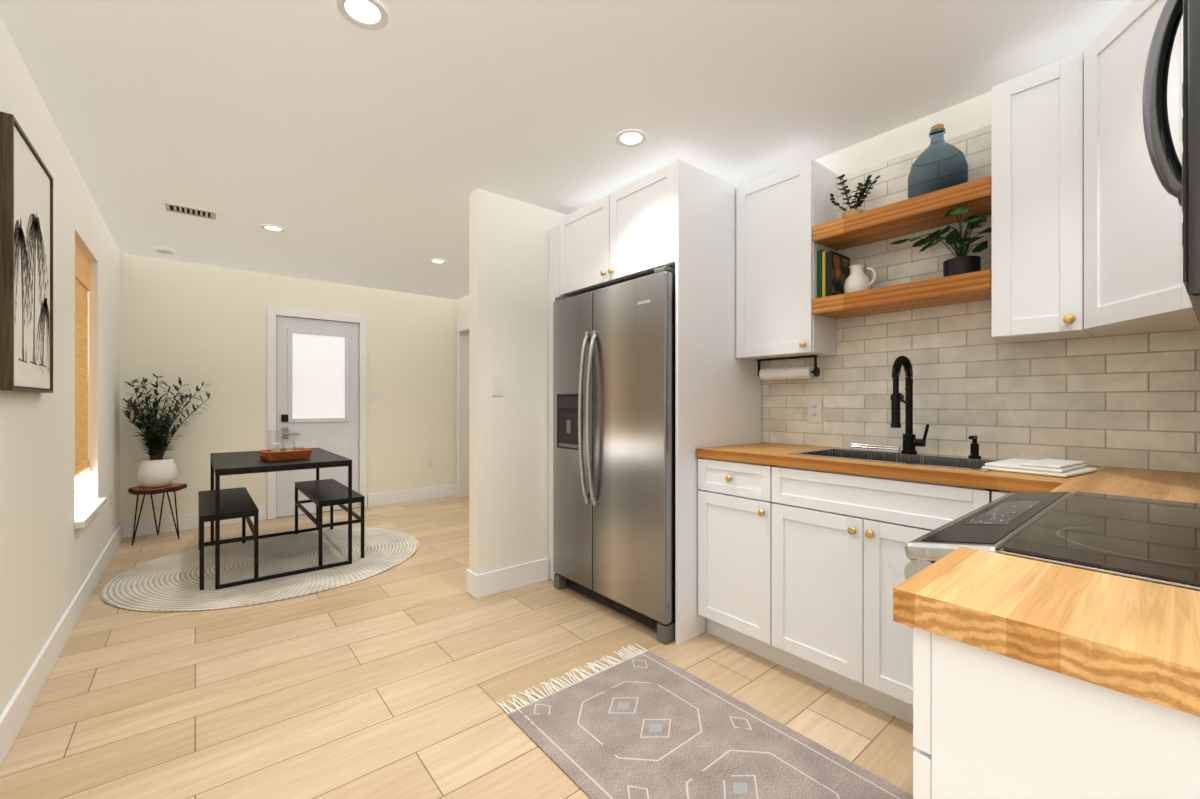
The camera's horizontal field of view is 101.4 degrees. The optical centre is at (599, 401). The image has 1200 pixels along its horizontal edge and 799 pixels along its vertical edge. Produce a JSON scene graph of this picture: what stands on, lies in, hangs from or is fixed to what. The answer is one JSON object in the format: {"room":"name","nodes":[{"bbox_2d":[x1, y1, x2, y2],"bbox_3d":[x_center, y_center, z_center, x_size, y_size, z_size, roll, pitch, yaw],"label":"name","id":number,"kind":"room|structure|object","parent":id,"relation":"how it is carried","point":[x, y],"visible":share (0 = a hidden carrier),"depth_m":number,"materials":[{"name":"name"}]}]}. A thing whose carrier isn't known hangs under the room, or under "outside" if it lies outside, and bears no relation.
{"room":"kitchen","nodes":[
{"label":"kitchen","id":0,"kind":"room"},
{"bbox_2d":[0,16,119,714],"bbox_3d":[-2.212,-0.053,1.747,0.200,2.440,6.610,0,0,-40],"label":"wall","id":1,"kind":"structure","parent":0,"point":[49,554],"depth_m":2.27,"materials":[{"name":"paint"}]},
{"bbox_2d":[0,112,52,392],"bbox_3d":[-2.117,-0.488,1.819,0.035,0.900,0.590,0,0,-40],"label":"framed picture","id":2,"kind":"object","parent":1,"relation":"attached to","point":[26,271],"visible":1,"depth_m":1.74,"materials":[{"name":"white paper"}]},
{"bbox_2d":[0,521,127,766],"bbox_3d":[-2.111,1.097,1.798,0.020,0.140,6.259,0,0,-39],"label":"baseboard","id":3,"kind":"structure","parent":1,"relation":"attached to","point":[16,711],"depth_m":2.09,"materials":[{"name":"white wood"}]},
{"bbox_2d":[74,497,106,528],"bbox_3d":[-3.078,0.653,2.906,0.144,0.036,0.860,0,0,-40],"label":"window sill","id":4,"kind":"structure","parent":1,"relation":"attached to","point":[86,511],"depth_m":2.90,"materials":[{"name":"paint"}]},
{"bbox_2d":[120,253,456,521],"bbox_3d":[-2.996,-0.053,5.222,3.010,2.440,0.150,0,0,-40],"label":"wall","id":5,"kind":"structure","parent":0,"point":[192,325],"depth_m":4.76,"materials":[{"name":"paint"}]},
{"bbox_2d":[128,506,265,536],"bbox_3d":[-3.692,1.097,4.540,1.007,0.140,0.015,0,0,-39],"label":"baseboard","id":6,"kind":"structure","parent":5,"relation":"attached to","point":[189,521],"depth_m":4.42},
{"bbox_2d":[267,307,366,519],"bbox_3d":[-2.950,0.112,5.166,0.920,2.110,0.105,0,0,-40],"label":"entry door","id":7,"kind":"structure","parent":5,"relation":"in","point":[313,382],"depth_m":5.15,"materials":[{"name":"paint"}]},
{"bbox_2d":[372,392,382,401],"bbox_3d":[-2.501,-0.058,5.526,0.118,0.118,0.008,0,0,-40],"label":"light switch","id":8,"kind":"object","parent":5,"relation":"attached to","point":[377,396],"visible":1,"depth_m":5.52,"materials":[{"name":"white plastic"}]},
{"bbox_2d":[428,457,433,466],"bbox_3d":[-2.037,0.727,5.909,0.075,0.118,0.007,0,0,-40],"label":"outlet","id":9,"kind":"object","parent":5,"relation":"attached to","point":[431,462],"visible":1,"depth_m":5.91,"materials":[{"name":"white plastic"}]},
{"bbox_2d":[0,496,915,798],"bbox_3d":[-0.726,1.217,2.940,5.010,0.100,6.760,0,0,-40],"label":"floor","id":10,"kind":"structure","parent":0,"point":[402,680],"depth_m":1.99,"materials":[{"name":"brown wood"}]},
{"bbox_2d":[128,483,186,545],"bbox_3d":[-3.715,0.939,4.128,0.368,0.454,0.364,0,0,-40],"label":"plant stand","id":11,"kind":"object","parent":10,"relation":"on","point":[141,490],"visible":1,"depth_m":4.09,"materials":[{"name":"brown wood"}]},
{"bbox_2d":[121,373,210,487],"bbox_3d":[-3.668,0.233,4.179,0.586,0.957,0.564,0,0,-40],"label":"potted plant","id":12,"kind":"object","parent":11,"relation":"on","point":[156,469],"visible":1,"depth_m":4.09,"materials":[{"name":"plant"}]},
{"bbox_2d":[100,527,418,611],"bbox_3d":[-2.349,1.161,3.636,1.900,0.010,1.780,0,0,-40],"label":"round jute rug","id":13,"kind":"object","parent":10,"relation":"on","point":[169,583],"visible":0.83,"depth_m":3.37,"materials":[{"name":"beige wicker"}]},
{"bbox_2d":[198,487,258,589],"bbox_3d":[-2.687,0.928,3.526,0.300,0.455,1.092,0,0,-40],"label":"bench","id":14,"kind":"object","parent":13,"relation":"on","point":[237,503],"visible":0.98,"depth_m":3.20,"materials":[{"name":"black metal"}]},
{"bbox_2d":[210,448,351,589],"bbox_3d":[-2.459,0.785,3.737,0.772,0.742,1.227,0,0,-40],"label":"dining table","id":15,"kind":"object","parent":13,"relation":"on","point":[235,463],"visible":0.92,"depth_m":3.37,"materials":[{"name":"black metal"}]},
{"bbox_2d":[258,448,311,461],"bbox_3d":[-2.260,0.378,3.528,0.221,0.070,0.322,0,0,38],"label":"wood tray","id":16,"kind":"object","parent":15,"relation":"on","point":[284,455],"visible":0.92,"depth_m":3.46,"materials":[{"name":"brown wood"}]},
{"bbox_2d":[268,430,303,451],"bbox_3d":[-2.264,0.300,3.539,0.213,0.200,0.118,0,0,-40],"label":"candle","id":17,"kind":"object","parent":16,"relation":"on","point":[275,447],"visible":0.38,"depth_m":3.50,"materials":[{"name":"wax"}]},
{"bbox_2d":[295,479,364,565],"bbox_3d":[-2.210,0.928,3.971,0.300,0.455,1.092,0,0,-40],"label":"bench","id":18,"kind":"object","parent":13,"relation":"on","point":[320,494],"visible":0.96,"depth_m":3.72,"materials":[{"name":"black metal"}]},
{"bbox_2d":[553,266,674,643],"bbox_3d":[0.266,0.254,2.933,0.808,1.822,0.963,0,0,-40],"label":"refrigerator","id":19,"kind":"object","parent":10,"relation":"on","point":[614,446],"visible":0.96,"depth_m":2.61,"materials":[{"name":"silver metal"}]},
{"bbox_2d":[549,159,761,644],"bbox_3d":[0.278,-0.001,3.014,0.746,2.335,1.138,0,0,-40],"label":"tall cabinet","id":20,"kind":"object","parent":10,"relation":"on","point":[679,215],"visible":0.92,"depth_m":2.53,"materials":[{"name":"white wood"}]},
{"bbox_2d":[497,644,912,798],"bbox_3d":[0.326,1.162,1.595,0.762,0.010,1.414,0,0,-40],"label":"runner rug","id":21,"kind":"object","parent":10,"relation":"on","point":[645,724],"visible":1,"depth_m":1.67,"materials":[{"name":"grey fabric"}]},
{"bbox_2d":[698,457,753,652],"bbox_3d":[0.855,0.720,2.446,0.579,0.894,0.462,0,0,-40],"label":"base cabinet","id":22,"kind":"object","parent":10,"relation":"on","point":[726,492],"depth_m":2.32,"materials":[{"name":"white wood"}]},
{"bbox_2d":[754,463,961,724],"bbox_3d":[1.202,0.720,2.025,0.579,0.894,0.866,0,0,-40],"label":"base cabinet","id":23,"kind":"object","parent":10,"relation":"on","point":[801,571],"depth_m":1.91,"materials":[{"name":"white wood"}]},
{"bbox_2d":[696,442,1199,716],"bbox_3d":[0.848,0.252,1.467,1.836,0.041,1.966,0,0,-40],"label":"countertop","id":24,"kind":"structure","parent":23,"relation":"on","point":[1140,639],"depth_m":0.57,"materials":[{"name":"brown wood"}]},
{"bbox_2d":[787,448,1003,471],"bbox_3d":[1.222,0.335,2.031,0.446,0.218,0.706,0,0,-40],"label":"stainless steel sink","id":25,"kind":"object","parent":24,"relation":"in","point":[947,461],"visible":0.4,"depth_m":2.09,"materials":[{"name":"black metal"}]},
{"bbox_2d":[850,443,900,452],"bbox_3d":[1.263,0.210,2.256,0.031,0.029,0.205,0,0,-40],"label":"drying rack","id":26,"kind":"object","parent":25,"relation":"on","point":[874,447],"visible":1,"depth_m":2.24,"materials":[{"name":"silver metal"}]},
{"bbox_2d":[890,356,928,453],"bbox_3d":[1.319,0.014,2.091,0.199,0.424,0.111,0,0,-40],"label":"faucet","id":27,"kind":"object","parent":25,"relation":"on","point":[911,442],"visible":1,"depth_m":2.13,"materials":[{"name":"metal"}]},
{"bbox_2d":[968,435,980,458],"bbox_3d":[1.493,0.180,1.963,0.076,0.092,0.042,0,0,-40],"label":"soap dispenser","id":28,"kind":"object","parent":25,"relation":"on","point":[974,449],"visible":1,"depth_m":1.96,"materials":[{"name":"metal"}]},
{"bbox_2d":[982,458,1097,477],"bbox_3d":[1.474,0.214,1.653,0.280,0.032,0.226,0,0,-31],"label":"dish towel","id":29,"kind":"object","parent":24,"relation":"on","point":[1057,468],"visible":1,"depth_m":1.59,"materials":[{"name":"white fabric"}]},
{"bbox_2d":[962,486,1020,515],"bbox_3d":[1.482,0.720,1.685,0.579,0.894,0.224,0,0,-40],"label":"base cabinet","id":30,"kind":"object","parent":10,"relation":"on","point":[973,498],"depth_m":1.57,"materials":[{"name":"white wood"}]},
{"bbox_2d":[904,491,1199,627],"bbox_3d":[1.036,0.694,0.820,0.746,0.946,0.722,0,0,-40],"label":"range","id":31,"kind":"object","parent":10,"relation":"on","point":[1150,540],"visible":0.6,"depth_m":0.84,"materials":[{"name":"black glass"}]},
{"bbox_2d":[913,627,1199,798],"bbox_3d":[0.671,0.720,0.469,0.248,0.894,0.646,0,0,-40],"label":"base cabinet","id":32,"kind":"object","parent":10,"relation":"on","point":[989,724],"visible":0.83,"depth_m":0.53,"materials":[{"name":"white wood"}]},
{"bbox_2d":[469,189,566,574],"bbox_3d":[-0.296,-0.053,3.358,1.215,2.440,0.120,0,0,-40],"label":"wall","id":33,"kind":"structure","parent":0,"point":[509,343],"depth_m":3.06,"materials":[{"name":"paint"}]},
{"bbox_2d":[466,569,472,594],"bbox_3d":[-0.353,1.097,3.383,1.192,0.140,0.050,0,0,-39],"label":"baseboard","id":34,"kind":"structure","parent":33,"relation":"attached to","point":[468,572],"depth_m":2.99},
{"bbox_2d":[492,375,502,395],"bbox_3d":[-0.625,-0.099,3.004,0.075,0.125,0.008,0,0,-40],"label":"light switch","id":35,"kind":"object","parent":33,"relation":"attached to","point":[497,385],"visible":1,"depth_m":3.00,"materials":[{"name":"white plastic"}]},
{"bbox_2d":[472,558,548,598],"bbox_3d":[-0.537,1.097,3.072,0.511,0.140,0.017,0,0,-39],"label":"baseboard","id":36,"kind":"structure","parent":33,"relation":"attached to","point":[501,580],"depth_m":3.04,"materials":[{"name":"white wood"}]},
{"bbox_2d":[0,0,1132,299],"bbox_3d":[-1.012,-1.278,2.736,3.410,0.010,6.610,0,0,-40],"label":"ceiling","id":37,"kind":"structure","parent":0,"point":[332,140],"depth_m":2.06,"materials":[{"name":"paint"}]},
{"bbox_2d":[154,246,174,253],"bbox_3d":[-3.617,-1.256,4.081,0.132,0.032,0.132,0,0,-40],"label":"smoke detector","id":38,"kind":"object","parent":37,"relation":"attached to","point":[163,250],"visible":1,"depth_m":4.05,"materials":[{"name":"white plastic"}]},
{"bbox_2d":[165,202,216,219],"bbox_3d":[-2.720,-1.267,3.269,0.260,0.010,0.165,0,0,-40],"label":"ceiling vent","id":39,"kind":"object","parent":37,"relation":"in","point":[187,210],"visible":0.98,"depth_m":3.26,"materials":[{"name":"white metal"}]},
{"bbox_2d":[260,224,285,232],"bbox_3d":[-2.389,-1.268,3.590,0.156,0.008,0.156,0,0,-40],"label":"recessed light","id":40,"kind":"object","parent":37,"relation":"in","point":[273,228],"visible":1,"depth_m":3.59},
{"bbox_2d":[336,0,388,29],"bbox_3d":[-0.770,-1.268,1.594,0.156,0.008,0.156,0,0,-40],"label":"recessed light","id":41,"kind":"object","parent":37,"relation":"in","point":[369,14],"visible":1,"depth_m":1.60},
{"bbox_2d":[429,259,446,263],"bbox_3d":[-1.463,-1.268,4.431,0.156,0.008,0.156,0,0,-40],"label":"recessed light","id":42,"kind":"object","parent":37,"relation":"in","point":[438,261],"visible":1,"depth_m":4.44,"materials":[{"name":"white plastic"}]},
{"bbox_2d":[615,129,646,147],"bbox_3d":[0.150,-1.268,2.365,0.156,0.008,0.156,0,0,-40],"label":"recessed light","id":43,"kind":"object","parent":37,"relation":"in","point":[630,138],"visible":1,"depth_m":2.37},
{"bbox_2d":[457,91,990,496],"bbox_3d":[0.234,-0.053,3.764,0.120,2.440,6.610,0,0,-40],"label":"wall","id":44,"kind":"structure","parent":0,"point":[970,115],"depth_m":2.34,"materials":[{"name":"paint"}]},
{"bbox_2d":[457,323,468,496],"bbox_3d":[-1.458,0.115,5.706,0.019,2.105,0.970,0,0,-40],"label":"door frame","id":45,"kind":"structure","parent":44,"relation":"attached to","point":[463,327],"depth_m":6.03,"materials":[{"name":"white wood"}]},
{"bbox_3d":[1.072,-0.053,0.287,3.010,2.440,0.120,0,0,-39],"label":"wall","id":46,"kind":"structure","parent":0,"visible":0},
{"bbox_2d":[762,125,1199,472],"bbox_3d":[1.562,-0.450,2.051,0.008,1.366,1.978,0,0,-39],"label":"tiled wall","id":47,"kind":"structure","parent":46,"relation":"attached to","point":[1131,401],"depth_m":2.05,"materials":[{"name":"beige tile"}]},
{"bbox_2d":[736,159,836,359],"bbox_3d":[0.953,-0.694,2.554,0.290,0.918,0.420,0,0,-40],"label":"upper cabinet","id":48,"kind":"object","parent":47,"relation":"attached to","point":[780,214],"visible":1,"depth_m":2.45,"materials":[{"name":"white wood"}]},
{"bbox_2d":[757,355,819,379],"bbox_3d":[0.984,-0.176,2.588,0.064,0.114,0.336,0,0,-40],"label":"paper towel holder","id":49,"kind":"object","parent":48,"relation":"attached to","point":[802,372],"visible":1,"depth_m":2.55,"materials":[{"name":"white paper"}]},
{"bbox_2d":[808,399,821,421],"bbox_3d":[1.125,0.046,2.570,0.007,0.118,0.075,0,0,-40],"label":"outlet","id":50,"kind":"object","parent":47,"relation":"attached to","point":[814,410],"visible":1,"depth_m":2.57,"materials":[{"name":"white plastic"}]},
{"bbox_2d":[813,269,990,318],"bbox_3d":[1.317,-0.453,2.143,0.250,0.072,0.675,0,0,-40],"label":"floating shelf","id":51,"kind":"object","parent":47,"relation":"attached to","point":[961,288],"visible":0.83,"depth_m":2.05,"materials":[{"name":"brown wood"}]},
{"bbox_2d":[817,250,849,297],"bbox_3d":[1.126,-0.607,2.370,0.192,0.235,0.077,0,0,-40],"label":"cookbooks","id":52,"kind":"object","parent":51,"relation":"on","point":[833,271],"visible":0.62,"depth_m":2.33,"materials":[{"name":"multicoloured paper"}]},
{"bbox_2d":[844,264,875,292],"bbox_3d":[1.202,-0.560,2.268,0.112,0.140,0.140,0,0,-40],"label":"pitcher","id":53,"kind":"object","parent":51,"relation":"on","point":[857,279],"visible":0.83,"depth_m":2.24,"materials":[{"name":"ceramic"}]},
{"bbox_2d":[889,206,990,276],"bbox_3d":[1.390,-0.623,1.997,0.276,0.267,0.339,0,0,-40],"label":"pothos plant","id":54,"kind":"object","parent":51,"relation":"on","point":[962,262],"visible":0.96,"depth_m":1.96,"materials":[{"name":"green plant"}]},
{"bbox_2d":[813,176,990,250],"bbox_3d":[1.317,-0.797,2.143,0.250,0.072,0.675,0,0,-40],"label":"floating shelf","id":55,"kind":"object","parent":47,"relation":"attached to","point":[916,214],"visible":0.88,"depth_m":2.07,"materials":[{"name":"brown wood"}]},
{"bbox_2d":[830,174,879,216],"bbox_3d":[1.184,-0.958,2.314,0.204,0.249,0.195,0,0,-40],"label":"eucalyptus plant","id":56,"kind":"object","parent":55,"relation":"on","point":[859,201],"visible":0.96,"depth_m":2.29,"materials":[{"name":"green plant"}]},
{"bbox_2d":[908,124,967,198],"bbox_3d":[1.405,-0.990,2.046,0.208,0.312,0.208,0,0,-40],"label":"bottle","id":57,"kind":"object","parent":55,"relation":"on","point":[939,163],"visible":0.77,"depth_m":1.98,"materials":[{"name":"blue glass"}]},
{"bbox_2d":[991,51,1093,342],"bbox_3d":[1.595,-0.694,1.775,0.290,0.918,0.244,0,0,-40],"label":"upper cabinet","id":58,"kind":"object","parent":47,"relation":"attached to","point":[1037,204],"visible":0.98,"depth_m":1.70,"materials":[{"name":"white wood"}]},
{"bbox_2d":[1084,0,1199,336],"bbox_3d":[1.747,-0.694,1.339,0.610,0.918,0.620,0,0,-40],"label":"upper cabinet","id":59,"kind":"object","parent":47,"relation":"attached to","point":[1133,257],"visible":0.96,"depth_m":1.44,"materials":[{"name":"white wood"}]},
{"bbox_3d":[1.229,-0.880,0.743,0.941,0.546,0.359,0,0,-39],"label":"upper cabinet","id":60,"kind":"object","parent":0,"visible":0},
{"bbox_2d":[1142,0,1199,324],"bbox_3d":[1.122,-0.371,0.709,0.753,0.480,0.434,0,0,-40],"label":"microwave","id":61,"kind":"object","parent":60,"relation":"attached to","point":[1179,181],"visible":1,"depth_m":0.63,"materials":[{"name":"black metal"}]},
{"bbox_3d":[-3.153,-0.143,2.844,0.072,1.558,0.798,0,0,-39],"label":"window","id":62,"kind":"structure","parent":0,"visible":0},
{"bbox_2d":[75,242,90,482],"bbox_3d":[-3.090,-0.227,2.896,0.032,1.385,0.788,0,0,-40],"label":"window blind","id":63,"kind":"object","parent":62,"relation":"attached to","point":[82,289],"visible":0.5,"depth_m":3.01,"materials":[{"name":"orange fabric"}]}
]}

